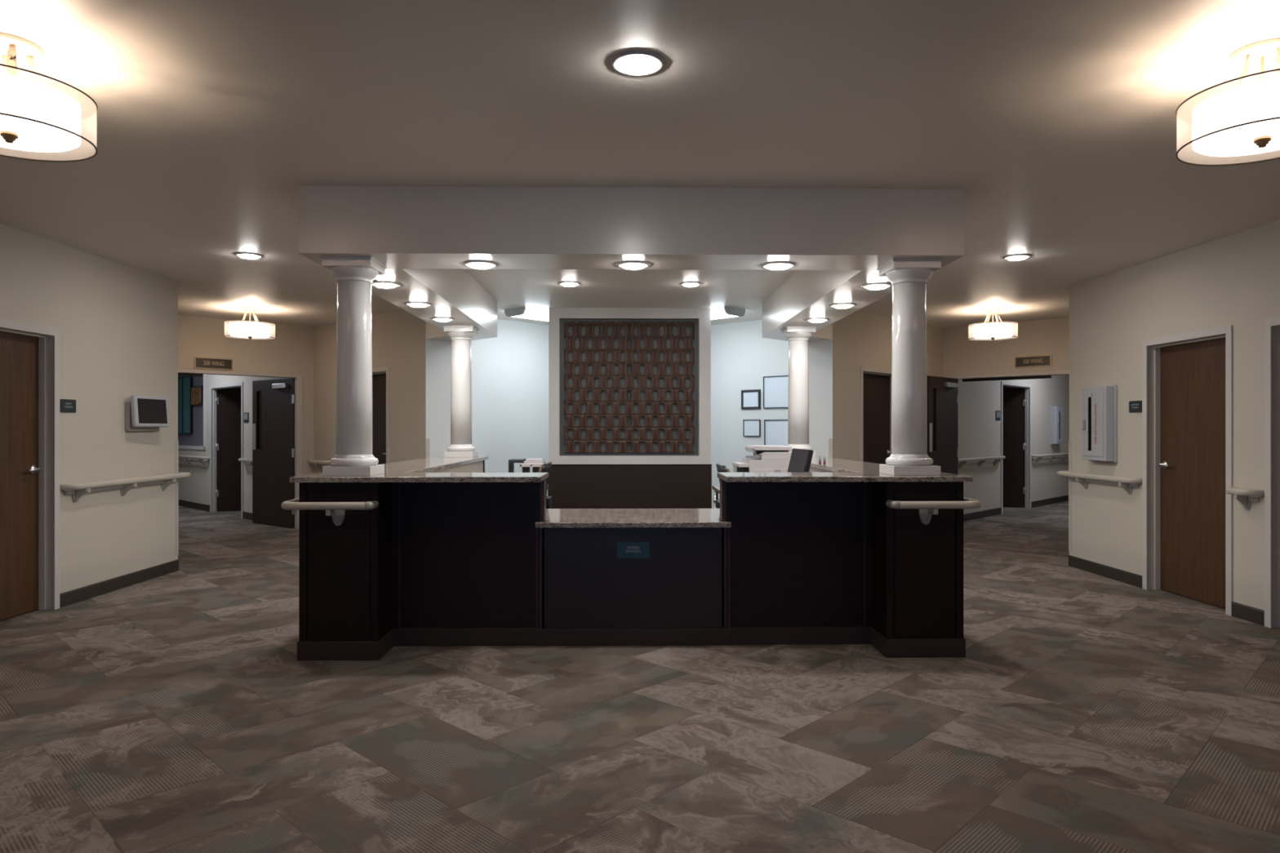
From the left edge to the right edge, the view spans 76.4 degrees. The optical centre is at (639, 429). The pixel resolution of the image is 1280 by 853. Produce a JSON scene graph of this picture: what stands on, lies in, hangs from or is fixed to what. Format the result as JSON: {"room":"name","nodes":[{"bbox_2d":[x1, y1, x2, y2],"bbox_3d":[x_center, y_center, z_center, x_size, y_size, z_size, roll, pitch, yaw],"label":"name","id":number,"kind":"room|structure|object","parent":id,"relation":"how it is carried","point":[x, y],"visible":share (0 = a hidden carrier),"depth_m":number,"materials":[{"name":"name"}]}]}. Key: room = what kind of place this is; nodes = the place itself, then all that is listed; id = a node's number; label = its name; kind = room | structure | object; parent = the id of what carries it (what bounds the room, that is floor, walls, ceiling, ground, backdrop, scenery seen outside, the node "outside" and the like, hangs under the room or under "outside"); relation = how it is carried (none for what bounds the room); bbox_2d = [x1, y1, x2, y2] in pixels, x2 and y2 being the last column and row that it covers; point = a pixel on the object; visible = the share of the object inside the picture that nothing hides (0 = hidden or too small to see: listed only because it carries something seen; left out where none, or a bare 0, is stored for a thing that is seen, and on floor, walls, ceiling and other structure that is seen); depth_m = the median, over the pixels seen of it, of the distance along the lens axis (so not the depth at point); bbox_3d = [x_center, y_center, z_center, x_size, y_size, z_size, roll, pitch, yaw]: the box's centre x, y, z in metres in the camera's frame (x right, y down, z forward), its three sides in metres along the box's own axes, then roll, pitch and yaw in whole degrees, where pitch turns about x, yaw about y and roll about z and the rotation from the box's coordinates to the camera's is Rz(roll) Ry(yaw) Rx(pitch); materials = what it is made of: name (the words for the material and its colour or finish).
{"room":"hospital interior","nodes":[
{"label":"hospital interior","id":0,"kind":"room"},
{"bbox_2d":[0,222,177,593],"bbox_3d":[-4.355,-0.029,1.725,0.140,2.743,12.000,0,0,-1],"label":"wall","id":1,"kind":"structure","parent":0,"point":[117,322],"depth_m":6.64,"materials":[{"name":"paint"}]},
{"bbox_2d":[0,319,59,620],"bbox_3d":[-4.420,0.297,5.590,0.163,2.090,1.010,0,0,-1],"label":"door","id":2,"kind":"structure","parent":1,"relation":"in","point":[29,353],"depth_m":5.93,"materials":[{"name":"wood"}]},
{"bbox_2d":[60,399,75,413],"bbox_3d":[-4.359,-0.177,6.201,0.007,0.100,0.170,0,0,-1],"label":"door sign","id":3,"kind":"object","parent":1,"relation":"attached to","point":[66,405],"visible":1,"depth_m":6.20,"materials":[{"name":"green plastic"}]},
{"bbox_2d":[59,559,178,608],"bbox_3d":[-4.283,1.290,1.827,0.009,0.105,11.800,0,0,-1],"label":"baseboard","id":4,"kind":"structure","parent":1,"relation":"attached to","point":[82,593],"depth_m":6.76,"materials":[{"name":"brown rubber"}]},
{"bbox_2d":[59,471,191,502],"bbox_3d":[-4.412,0.489,7.024,0.290,0.152,1.826,0,0,-1],"label":"handrail","id":5,"kind":"object","parent":1,"relation":"attached to","point":[77,491],"visible":0.99,"depth_m":6.75,"materials":[{"name":"beige plastic"}]},
{"bbox_2d":[124,395,168,431],"bbox_3d":[-4.307,-0.136,7.114,0.143,0.305,0.466,0,0,-1],"label":"tablet","id":6,"kind":"object","parent":1,"relation":"attached to","point":[143,413],"visible":1,"depth_m":7.03,"materials":[{"name":"grey plastic"}]},
{"bbox_2d":[177,373,228,444],"bbox_3d":[-7.995,-0.383,14.634,3.100,1.650,0.040,0,0,44],"label":"wall","id":7,"kind":"structure","parent":0,"point":[197,437],"depth_m":14.55,"materials":[{"name":"purple paint"}]},
{"bbox_2d":[177,377,182,433],"bbox_3d":[-8.553,-0.438,15.107,0.440,1.040,0.056,0,0,44],"label":"art panel","id":8,"kind":"object","parent":7,"relation":"attached to","point":[180,379],"visible":0.57,"depth_m":14.99,"materials":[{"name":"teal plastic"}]},
{"bbox_2d":[182,376,193,433],"bbox_3d":[-8.216,-0.438,14.780,0.380,1.040,0.056,0,0,44],"label":"art panel","id":9,"kind":"object","parent":7,"relation":"attached to","point":[188,381],"visible":0.93,"depth_m":14.69,"materials":[{"name":"teal plastic"}]},
{"bbox_2d":[191,386,203,405],"bbox_3d":[-7.845,-0.593,14.422,0.550,0.330,0.056,0,0,44],"label":"art panel","id":10,"kind":"object","parent":7,"relation":"attached to","point":[197,392],"visible":0.93,"depth_m":14.36,"materials":[{"name":"brown plastic"}]},
{"bbox_2d":[178,374,293,528],"bbox_3d":[-8.236,-0.029,14.519,9.914,2.743,0.140,0,0,44],"label":"wall","id":11,"kind":"structure","parent":0,"point":[195,488],"depth_m":13.26,"materials":[{"name":"paint"}]},
{"bbox_2d":[178,454,209,465],"bbox_3d":[-7.799,0.519,13.924,2.178,0.152,0.109,0,0,44],"label":"handrail","id":12,"kind":"object","parent":11,"relation":"attached to","point":[188,458],"visible":0.65,"depth_m":13.50,"materials":[{"name":"beige plastic"}]},
{"bbox_2d":[178,373,225,449],"bbox_3d":[-8.099,-0.408,14.484,2.960,1.500,0.320,0,0,44],"label":"trim","id":13,"kind":"structure","parent":11,"relation":"attached to","point":[180,446],"depth_m":13.36,"materials":[{"name":"white paint"}]},
{"bbox_2d":[209,382,243,518],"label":"door","id":14,"kind":"structure","parent":11,"relation":"in","point":[226,406],"depth_m":13.24,"materials":[{"name":"wood"}]},
{"bbox_2d":[178,499,291,528],"bbox_3d":[-8.287,1.290,14.465,9.914,0.105,0.009,0,0,44],"label":"baseboard","id":15,"kind":"structure","parent":11,"relation":"attached to","point":[246,515],"depth_m":13.50,"materials":[{"name":"brown rubber"}]},
{"bbox_2d":[252,377,294,528],"bbox_3d":[-5.099,0.322,11.284,1.060,2.020,0.097,0,0,36],"label":"door","id":16,"kind":"structure","parent":11,"relation":"in","point":[273,400],"depth_m":11.29,"materials":[{"name":"brown wood"}]},
{"bbox_2d":[177,314,313,475],"bbox_3d":[-5.332,-0.029,10.289,0.140,2.743,2.390,0,0,44],"label":"wall","id":17,"kind":"structure","parent":0,"point":[291,350],"depth_m":10.60,"materials":[{"name":"paint"}]},
{"bbox_2d":[194,356,232,370],"bbox_3d":[-5.333,-0.821,10.178,0.014,0.146,0.450,0,0,44],"label":"sign","id":18,"kind":"object","parent":17,"relation":"attached to","point":[200,362],"visible":1,"depth_m":10.18,"materials":[{"name":"gold metal"}]},
{"bbox_2d":[177,368,302,528],"bbox_3d":[-5.388,0.304,10.232,0.180,2.075,2.230,0,0,44],"label":"trim","id":19,"kind":"structure","parent":17,"relation":"attached to","point":[298,378],"depth_m":10.94,"materials":[{"name":"paint"}]},
{"bbox_2d":[313,308,425,473],"bbox_3d":[-3.379,-0.029,10.161,2.848,2.743,0.140,0,0,44],"label":"wall","id":20,"kind":"structure","parent":0,"point":[397,336],"depth_m":9.61,"materials":[{"name":"paint"}]},
{"bbox_2d":[308,459,331,471],"bbox_3d":[-4.122,0.489,10.706,1.029,0.152,0.109,0,0,44],"label":"handrail","id":21,"kind":"object","parent":20,"relation":"attached to","point":[319,464],"visible":0.53,"depth_m":10.83,"materials":[{"name":"beige plastic"}]},
{"bbox_2d":[372,366,389,464],"bbox_3d":[-3.300,0.297,10.082,1.010,2.090,0.163,0,0,44],"label":"door","id":22,"kind":"structure","parent":20,"relation":"in","point":[380,375],"depth_m":10.01,"materials":[{"name":"wood"}]},
{"bbox_2d":[422,438,430,457],"bbox_3d":[-2.403,0.649,9.135,0.076,1.085,0.040,0,0,-1],"label":"guard","id":23,"kind":"object","parent":20,"relation":"attached to","point":[426,442],"visible":0.36,"depth_m":9.14,"materials":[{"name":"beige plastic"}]},
{"bbox_2d":[425,321,436,457],"bbox_3d":[-2.353,-0.029,9.171,0.002,2.743,0.140,0,0,44],"label":"trim","id":24,"kind":"structure","parent":20,"relation":"attached to","point":[430,344],"depth_m":9.17,"materials":[{"name":"paint"}]},
{"bbox_2d":[436,339,451,456],"bbox_3d":[-2.456,-0.029,9.582,0.720,2.743,0.310,0,0,44],"label":"wall","id":25,"kind":"structure","parent":0,"point":[443,347],"depth_m":9.29,"materials":[{"name":"paint"}]},
{"bbox_2d":[471,319,548,496],"bbox_3d":[-1.449,-0.029,10.789,0.100,2.743,3.600,0,0,44],"label":"wall","id":26,"kind":"structure","parent":0,"point":[510,369],"depth_m":10.49,"materials":[{"name":"paint"}]},
{"bbox_2d":[560,319,698,455],"bbox_3d":[-0.125,-0.486,9.489,1.613,1.588,0.020,0,0,-1],"label":"wall","id":27,"kind":"structure","parent":0,"point":[562,341],"depth_m":9.48,"materials":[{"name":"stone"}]},
{"bbox_2d":[564,321,694,453],"bbox_3d":[-0.124,-0.486,9.447,1.517,1.524,0.074,0,0,-1],"label":"wall panel","id":28,"kind":"object","parent":27,"relation":"attached to","point":[668,327],"visible":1,"depth_m":9.43,"materials":[{"name":"brown fabric"}]},
{"bbox_2d":[548,307,711,464],"bbox_3d":[-0.118,-0.029,9.469,1.870,2.743,0.160,0,0,-1],"label":"wall partition","id":29,"kind":"structure","parent":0,"point":[555,314],"depth_m":9.39,"materials":[{"name":"white paint"}]},
{"bbox_2d":[547,464,711,508],"bbox_3d":[-0.118,0.874,9.462,1.890,0.937,0.185,0,0,-1],"label":"partition wall","id":30,"kind":"structure","parent":29,"relation":"attached to","point":[570,486],"depth_m":9.38,"materials":[{"name":"brown wood"}]},
{"bbox_2d":[0,500,1279,852],"bbox_3d":[-0.125,1.392,9.899,28.000,0.100,28.200,0,0,-1],"label":"floor","id":31,"kind":"structure","parent":0,"point":[1082,711],"depth_m":3.58,"materials":[{"name":"brown"}]},
{"bbox_2d":[297,460,546,660],"bbox_3d":[-1.319,0.825,6.493,1.400,1.035,3.540,0,0,-1],"label":"reception desk","id":32,"kind":"object","parent":31,"relation":"on","point":[435,564],"depth_m":5.04,"materials":[{"name":"brown laminate"}]},
{"bbox_2d":[280,498,378,525],"bbox_3d":[-1.790,0.487,4.861,0.551,0.147,0.519,0,0,-1],"label":"handrail","id":33,"kind":"object","parent":32,"relation":"attached to","point":[336,510],"visible":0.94,"depth_m":4.61,"materials":[{"name":"beige plastic"}]},
{"bbox_2d":[289,456,548,482],"bbox_3d":[-1.322,0.291,6.476,1.440,0.032,3.605,0,0,-1],"label":"countertop","id":34,"kind":"structure","parent":32,"relation":"on","point":[417,470],"depth_m":4.87,"materials":[{"name":"stone"}]},
{"bbox_2d":[320,256,386,475],"bbox_3d":[-1.725,-0.369,4.911,0.300,1.288,0.300,0,0,-1],"label":"column","id":35,"kind":"structure","parent":34,"relation":"on","point":[354,276],"depth_m":4.82,"materials":[{"name":"white paint"}]},
{"bbox_2d":[442,325,479,457],"bbox_3d":[-1.780,-0.369,8.101,0.300,1.288,0.300,0,0,-1],"label":"column","id":36,"kind":"structure","parent":34,"relation":"on","point":[460,336],"depth_m":8.01,"materials":[{"name":"white paint"}]},
{"bbox_2d":[538,462,551,508],"bbox_3d":[-1.033,0.814,6.933,0.563,1.054,0.640,0,0,-1],"label":"office chair","id":37,"kind":"object","parent":31,"relation":"on","point":[545,468],"visible":0.12,"depth_m":6.83,"materials":[{"name":"black plastic"}]},
{"bbox_2d":[535,527,730,645],"bbox_3d":[-0.049,0.974,5.440,1.212,0.736,0.800,0,0,-1],"label":"desk base","id":38,"kind":"object","parent":31,"relation":"on","point":[673,596],"visible":0.79,"depth_m":5.05,"materials":[{"name":"brown laminate"}]},
{"bbox_2d":[534,508,731,528],"bbox_3d":[-0.049,0.590,5.440,1.360,0.032,0.890,0,0,-1],"label":"countertop","id":39,"kind":"structure","parent":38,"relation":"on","point":[555,517],"depth_m":5.21,"materials":[{"name":"stone"}]},
{"bbox_2d":[617,542,649,558],"bbox_3d":[-0.042,0.752,5.048,0.202,0.100,0.007,0,0,-1],"label":"station sign","id":40,"kind":"object","parent":38,"relation":"attached to","point":[624,549],"visible":1,"depth_m":5.05,"materials":[{"name":"teal plastic"}]},
{"bbox_2d":[711,485,719,508],"bbox_3d":[1.083,0.958,6.770,0.648,0.768,3.020,0,0,-1],"label":"desk","id":41,"kind":"object","parent":31,"relation":"on","point":[717,488],"visible":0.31,"depth_m":8.19,"materials":[{"name":"stone"}]},
{"bbox_2d":[732,444,791,472],"bbox_3d":[1.107,0.361,7.454,0.480,0.425,0.472,0,0,-1],"label":"copier","id":42,"kind":"object","parent":41,"relation":"on","point":[765,459],"visible":0.52,"depth_m":7.23,"materials":[{"name":"plastic"}]},
{"bbox_2d":[786,448,813,472],"bbox_3d":[1.233,0.363,6.228,0.200,0.422,0.380,0,0,-8],"label":"computer monitor","id":43,"kind":"object","parent":41,"relation":"on","point":[800,461],"visible":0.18,"depth_m":6.16,"materials":[{"name":"black plastic"}]},
{"bbox_2d":[715,463,729,508],"bbox_3d":[0.895,0.814,6.566,0.563,1.054,0.640,0,0,-1],"label":"office chair","id":44,"kind":"object","parent":31,"relation":"on","point":[721,468],"visible":0.09,"depth_m":6.44,"materials":[{"name":"grey plastic"}]},
{"bbox_2d":[720,466,965,657],"bbox_3d":[1.185,0.825,6.536,1.400,1.035,3.540,0,0,-1],"label":"reception desk","id":45,"kind":"object","parent":31,"relation":"on","point":[811,563],"depth_m":5.07,"materials":[{"name":"brown laminate"}]},
{"bbox_2d":[716,456,973,482],"bbox_3d":[1.188,0.291,6.519,1.440,0.032,3.605,0,0,-1],"label":"countertop","id":46,"kind":"structure","parent":45,"relation":"on","point":[846,470],"depth_m":4.75,"materials":[{"name":"stone"}]},
{"bbox_2d":[780,326,817,457],"bbox_3d":[1.590,-0.369,8.159,0.300,1.288,0.300,0,0,-1],"label":"column","id":47,"kind":"structure","parent":46,"relation":"on","point":[797,337],"depth_m":8.07,"materials":[{"name":"white paint"}]},
{"bbox_2d":[877,257,942,475],"bbox_3d":[1.645,-0.369,4.969,0.300,1.288,0.300,0,0,-1],"label":"column","id":48,"kind":"structure","parent":46,"relation":"on","point":[908,277],"depth_m":4.88,"materials":[{"name":"white paint"}]},
{"bbox_2d":[885,497,981,524],"bbox_3d":[1.711,0.487,4.921,0.551,0.147,0.519,0,0,-1],"label":"handrail","id":49,"kind":"object","parent":45,"relation":"attached to","point":[926,508],"visible":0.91,"depth_m":4.67,"materials":[{"name":"beige plastic"}]},
{"bbox_3d":[-1.225,0.958,6.730,0.648,0.768,3.020,0,0,-1],"label":"desk","id":50,"kind":"object","parent":31,"relation":"on","visible":0},
{"bbox_2d":[508,458,546,472],"bbox_3d":[-1.111,0.434,8.062,0.345,0.280,0.300,0,0,-1],"label":"printer","id":51,"kind":"object","parent":50,"relation":"on","point":[530,465],"visible":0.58,"depth_m":7.93,"materials":[{"name":"plastic"}]},
{"bbox_2d":[0,0,1279,328],"bbox_3d":[-0.125,-1.461,9.899,28.000,0.120,28.200,0,0,-1],"label":"ceiling","id":52,"kind":"structure","parent":0,"point":[1055,120],"depth_m":3.65,"materials":[{"name":"paint"}]},
{"bbox_2d":[0,31,97,161],"bbox_3d":[-2.296,-1.223,2.961,0.536,0.356,0.536,0,0,-18],"label":"drum light","id":53,"kind":"object","parent":52,"relation":"attached to","point":[43,117],"visible":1,"depth_m":2.92,"materials":[{"name":"silver metal"}]},
{"bbox_2d":[234,252,263,258],"bbox_3d":[-3.148,-1.389,6.547,0.216,0.024,0.216,0,0,-1],"label":"recessed light","id":54,"kind":"object","parent":52,"relation":"in","point":[243,255],"visible":1,"depth_m":6.50,"materials":[{"name":"white glass"}]},
{"bbox_2d":[224,306,275,340],"bbox_3d":[-4.518,-1.223,9.424,0.536,0.356,0.536,0,0,43],"label":"drum light","id":55,"kind":"object","parent":52,"relation":"attached to","point":[256,330],"visible":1,"depth_m":9.25,"materials":[{"name":"silver metal"}]},
{"bbox_2d":[504,306,548,321],"bbox_3d":[-1.034,-1.357,9.865,0.378,0.087,1.220,0,0,44],"label":"fluorescent light","id":56,"kind":"object","parent":52,"relation":"attached to","point":[522,312],"visible":0.48,"depth_m":9.47,"materials":[{"name":"white paint"}]},
{"bbox_2d":[525,307,548,312],"bbox_3d":[-1.034,-1.386,9.865,0.310,0.030,1.200,0,0,44],"label":"ceiling light","id":57,"kind":"object","parent":56,"relation":"on","point":[527,309],"depth_m":9.43,"materials":[{"name":"white paint"}]},
{"bbox_2d":[297,185,964,342],"bbox_3d":[-0.077,-1.217,7.094,4.580,0.408,4.768,0,0,-1],"label":"ceiling","id":58,"kind":"structure","parent":52,"relation":"attached to","point":[837,240],"depth_m":4.72,"materials":[{"name":"paint"}]},
{"bbox_2d":[371,280,401,288],"bbox_3d":[-1.775,-1.001,5.670,0.216,0.024,0.216,0,0,-1],"label":"recessed light","id":59,"kind":"object","parent":58,"relation":"in","point":[383,284],"visible":0.99,"depth_m":5.62,"materials":[{"name":"white glass"}]},
{"bbox_2d":[404,302,431,307],"bbox_3d":[-1.790,-1.001,6.570,0.216,0.024,0.216,0,0,-1],"label":"recessed light","id":60,"kind":"object","parent":58,"relation":"in","point":[419,304],"visible":1,"depth_m":6.52,"materials":[{"name":"white glass"}]},
{"bbox_2d":[462,260,498,269],"bbox_3d":[-0.976,-1.001,4.984,0.216,0.024,0.216,0,0,-1],"label":"recessed light","id":61,"kind":"object","parent":58,"relation":"in","point":[482,264],"visible":1,"depth_m":4.93,"materials":[{"name":"white glass"}]},
{"bbox_2d":[615,260,650,269],"bbox_3d":[-0.041,-1.001,5.000,0.216,0.024,0.216,0,0,-1],"label":"recessed light","id":62,"kind":"object","parent":58,"relation":"in","point":[633,264],"visible":1,"depth_m":4.95,"materials":[{"name":"white glass"}]},
{"bbox_2d":[760,261,795,270],"bbox_3d":[0.854,-1.001,5.015,0.216,0.024,0.216,0,0,-1],"label":"recessed light","id":63,"kind":"object","parent":58,"relation":"in","point":[775,265],"visible":1,"depth_m":4.97,"materials":[{"name":"white glass"}]},
{"bbox_2d":[829,302,856,308],"bbox_3d":[1.653,-1.001,6.629,0.216,0.024,0.216,0,0,-1],"label":"recessed light","id":64,"kind":"object","parent":58,"relation":"in","point":[839,305],"visible":1,"depth_m":6.58,"materials":[{"name":"white glass"}]},
{"bbox_2d":[861,282,891,289],"bbox_3d":[1.669,-1.001,5.730,0.216,0.024,0.216,0,0,-1],"label":"recessed light","id":65,"kind":"object","parent":58,"relation":"in","point":[877,286],"visible":0.98,"depth_m":5.68,"materials":[{"name":"white glass"}]},
{"bbox_2d":[609,49,666,75],"bbox_3d":[-0.009,-1.389,3.110,0.216,0.024,0.216,0,0,-1],"label":"recessed light","id":66,"kind":"object","parent":52,"relation":"in","point":[632,62],"visible":1,"depth_m":3.08,"materials":[{"name":"white glass"}]},
{"bbox_2d":[711,306,745,319],"bbox_3d":[0.665,-1.357,9.824,1.220,0.087,0.378,0,0,44],"label":"fluorescent light","id":67,"kind":"object","parent":52,"relation":"attached to","point":[724,312],"visible":0.44,"depth_m":9.41,"materials":[{"name":"white paint"}]},
{"bbox_2d":[968,308,1017,341],"bbox_3d":[4.132,-1.223,9.523,0.536,0.356,0.536,0,0,-7],"label":"drum light","id":68,"kind":"object","parent":52,"relation":"attached to","point":[997,330],"visible":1,"depth_m":9.35,"materials":[{"name":"silver metal"}]},
{"bbox_2d":[1002,253,1031,260],"bbox_3d":[3.062,-1.389,6.604,0.216,0.024,0.216,0,0,-1],"label":"recessed light","id":69,"kind":"object","parent":52,"relation":"in","point":[1016,256],"visible":1,"depth_m":6.56,"materials":[{"name":"white glass"}]},
{"bbox_2d":[1175,37,1279,165],"bbox_3d":[2.304,-1.223,3.010,0.536,0.356,0.536,0,0,20],"label":"drum light","id":70,"kind":"object","parent":52,"relation":"attached to","point":[1236,121],"visible":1,"depth_m":2.96,"materials":[{"name":"silver metal"}]},
{"bbox_2d":[711,319,788,508],"bbox_3d":[1.167,-0.029,10.834,3.600,2.743,0.100,0,0,44],"label":"wall","id":71,"kind":"structure","parent":0,"point":[740,357],"depth_m":10.66,"materials":[{"name":"paint"}]},
{"bbox_2d":[741,389,760,408],"bbox_3d":[1.430,-0.384,10.497,0.297,0.248,0.020,0,0,44],"label":"picture frame","id":72,"kind":"object","parent":71,"relation":"attached to","point":[750,399],"visible":1,"depth_m":10.49,"materials":[{"name":"grey plastic"}]},
{"bbox_2d":[742,419,760,436],"bbox_3d":[1.441,-0.015,10.486,0.262,0.215,0.020,0,0,44],"label":"picture frame","id":73,"kind":"object","parent":71,"relation":"attached to","point":[751,428],"visible":1,"depth_m":10.48,"materials":[{"name":"grey plastic"}]},
{"bbox_2d":[763,375,788,408],"bbox_3d":[1.810,-0.467,10.130,0.660,0.405,0.021,0,0,44],"label":"picture frame","id":74,"kind":"object","parent":71,"relation":"attached to","point":[775,388],"visible":0.54,"depth_m":10.23,"materials":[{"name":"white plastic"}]},
{"bbox_2d":[764,419,787,445],"bbox_3d":[1.821,0.082,10.119,0.660,0.405,0.021,0,0,44],"label":"picture frame","id":75,"kind":"object","parent":71,"relation":"attached to","point":[775,431],"visible":0.27,"depth_m":10.23,"materials":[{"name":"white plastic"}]},
{"bbox_2d":[808,340,821,456],"bbox_3d":[2.215,-0.029,9.663,0.310,2.743,0.720,0,0,44],"label":"wall","id":76,"kind":"structure","parent":0,"point":[814,347],"depth_m":9.36,"materials":[{"name":"paint"}]},
{"bbox_2d":[832,310,1069,514],"bbox_3d":[6.608,-0.029,13.890,0.147,2.743,12.902,0,0,44],"label":"wall","id":77,"kind":"structure","parent":0,"point":[979,429],"depth_m":12.00,"materials":[{"name":"paint"}]},
{"bbox_2d":[821,339,832,457],"bbox_3d":[2.127,-0.029,9.248,0.140,2.743,0.002,0,0,44],"label":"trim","id":78,"kind":"structure","parent":77,"relation":"attached to","point":[826,345],"depth_m":9.25,"materials":[{"name":"paint"}]},
{"bbox_2d":[828,438,835,457],"bbox_3d":[2.177,0.649,9.214,0.076,1.085,0.040,0,0,-1],"label":"guard","id":79,"kind":"object","parent":77,"relation":"attached to","point":[831,441],"visible":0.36,"depth_m":9.21,"materials":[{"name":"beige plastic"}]},
{"bbox_2d":[860,365,891,464],"bbox_3d":[2.912,0.297,10.058,0.163,2.090,1.010,0,0,44],"label":"door","id":80,"kind":"structure","parent":77,"relation":"in","point":[875,383],"depth_m":10.09,"materials":[{"name":"wood"}]},
{"bbox_2d":[958,455,1005,468],"bbox_3d":[5.073,0.494,12.128,0.110,0.152,1.897,0,0,44],"label":"handrail","id":81,"kind":"object","parent":77,"relation":"attached to","point":[995,460],"visible":0.9,"depth_m":12.14,"materials":[{"name":"beige plastic"}]},
{"bbox_2d":[1000,381,1031,514],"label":"door","id":82,"kind":"structure","parent":77,"relation":"in","point":[1015,402],"depth_m":13.88,"materials":[{"name":"wood"}]},
{"bbox_2d":[963,494,1068,521],"bbox_3d":[7.726,1.290,14.946,0.009,0.105,9.829,0,0,44],"label":"baseboard","id":83,"kind":"structure","parent":77,"relation":"attached to","point":[971,516],"depth_m":12.75,"materials":[{"name":"brown rubber"}]},
{"bbox_2d":[1031,452,1068,462],"bbox_3d":[7.616,0.509,14.760,0.110,0.152,2.658,0,0,44],"label":"handrail","id":84,"kind":"object","parent":77,"relation":"attached to","point":[1051,456],"visible":0.7,"depth_m":14.38,"materials":[{"name":"beige plastic"}]},
{"bbox_2d":[1050,406,1063,444],"bbox_3d":[7.537,-0.068,14.663,0.130,0.690,0.400,0,0,44],"label":"fire extinguisher cabinet","id":85,"kind":"object","parent":77,"relation":"attached to","point":[1056,412],"visible":1,"depth_m":14.55,"materials":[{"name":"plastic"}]},
{"bbox_2d":[942,317,1069,377],"bbox_3d":[5.124,-0.029,10.529,2.390,2.743,0.140,0,0,44],"label":"wall","id":86,"kind":"structure","parent":0,"point":[962,356],"depth_m":10.70,"materials":[{"name":"paint"}]},
{"bbox_2d":[926,375,959,474],"bbox_3d":[4.040,0.322,10.786,0.097,2.020,0.910,0,0,44],"label":"door","id":87,"kind":"structure","parent":86,"relation":"in","point":[943,397],"depth_m":10.77,"materials":[{"name":"brown wood"}]},
{"bbox_2d":[962,375,1051,382],"bbox_3d":[4.897,-0.680,10.898,1.150,0.045,0.027,0,0,44],"label":"trim","id":88,"kind":"structure","parent":86,"relation":"attached to","point":[1040,376],"depth_m":10.87,"materials":[{"name":"black plastic"}]},
{"bbox_2d":[946,370,1069,379],"bbox_3d":[5.140,0.304,10.514,2.345,2.075,0.180,0,0,44],"label":"trim","id":89,"kind":"structure","parent":86,"relation":"attached to","point":[1063,372],"depth_m":10.69,"materials":[{"name":"paint"}]},
{"bbox_2d":[1014,354,1051,368],"bbox_3d":[5.063,-0.874,10.482,0.450,0.146,0.014,0,0,44],"label":"sign","id":90,"kind":"object","parent":86,"relation":"attached to","point":[1037,360],"visible":1,"depth_m":10.48,"materials":[{"name":"gold metal"}]},
{"bbox_2d":[1069,218,1279,610],"bbox_3d":[4.392,-0.029,1.936,0.140,2.743,12.120,0,0,-1],"label":"wall","id":91,"kind":"structure","parent":0,"point":[1233,279],"depth_m":6.62,"materials":[{"name":"paint"}]},
{"bbox_2d":[1081,384,1117,462],"bbox_3d":[4.163,-0.048,7.403,0.130,0.690,0.400,0,0,-1],"label":"fire extinguisher cabinet","id":92,"kind":"object","parent":91,"relation":"attached to","point":[1100,403],"visible":1,"depth_m":7.29,"materials":[{"name":"metal"}]},
{"bbox_2d":[1057,471,1142,494],"bbox_3d":[4.189,0.489,7.544,0.262,0.152,1.361,0,0,7],"label":"handrail","id":93,"kind":"object","parent":91,"relation":"attached to","point":[1127,483],"visible":0.99,"depth_m":7.29,"materials":[{"name":"beige plastic"}]},
{"bbox_2d":[1128,400,1142,413],"bbox_3d":[4.232,-0.192,6.949,0.007,0.100,0.170,0,0,-1],"label":"door sign","id":94,"kind":"object","parent":91,"relation":"attached to","point":[1134,406],"visible":1,"depth_m":6.95,"materials":[{"name":"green plastic"}]},
{"bbox_2d":[1068,555,1264,626],"bbox_3d":[4.316,1.290,2.035,0.009,0.105,11.920,0,0,-1],"label":"baseboard","id":95,"kind":"structure","parent":91,"relation":"attached to","point":[1247,613],"depth_m":7.05,"materials":[{"name":"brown rubber"}]},
{"bbox_2d":[1142,324,1232,616],"bbox_3d":[4.315,0.297,6.340,0.163,2.090,1.005,0,0,-1],"label":"door","id":96,"kind":"structure","parent":91,"relation":"in","point":[1187,378],"depth_m":6.45,"materials":[{"name":"wood"}]},
{"bbox_2d":[1225,487,1264,510],"bbox_3d":[4.203,0.489,5.686,0.109,0.152,0.283,0,0,-1],"label":"handrail","id":97,"kind":"object","parent":91,"relation":"attached to","point":[1245,496],"visible":1,"depth_m":5.66,"materials":[{"name":"beige plastic"}]},
{"bbox_2d":[1264,316,1279,628],"bbox_3d":[4.338,0.297,5.030,0.163,2.090,1.010,0,0,-1],"label":"door","id":98,"kind":"structure","parent":91,"relation":"in","point":[1272,326],"depth_m":5.49,"materials":[{"name":"wood"}]},
{"bbox_3d":[-5.297,-0.029,8.506,2.390,2.743,0.140,0,0,44],"label":"wall","id":99,"kind":"structure","parent":0,"visible":0},
{"bbox_2d":[174,440,178,555],"bbox_3d":[-4.395,0.649,7.723,0.024,1.085,0.095,0,0,-23],"label":"guard","id":100,"kind":"object","parent":99,"relation":"attached to","point":[176,442],"visible":1,"depth_m":7.70,"materials":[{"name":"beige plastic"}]},
{"bbox_3d":[5.104,-0.029,8.810,0.140,2.743,2.404,0,0,44],"label":"wall","id":101,"kind":"structure","parent":0,"visible":0},
{"bbox_2d":[1068,440,1071,551],"bbox_3d":[4.225,0.649,7.991,0.024,1.085,0.095,0,0,22],"label":"guard","id":102,"kind":"object","parent":101,"relation":"attached to","point":[1069,441],"visible":1,"depth_m":7.98,"materials":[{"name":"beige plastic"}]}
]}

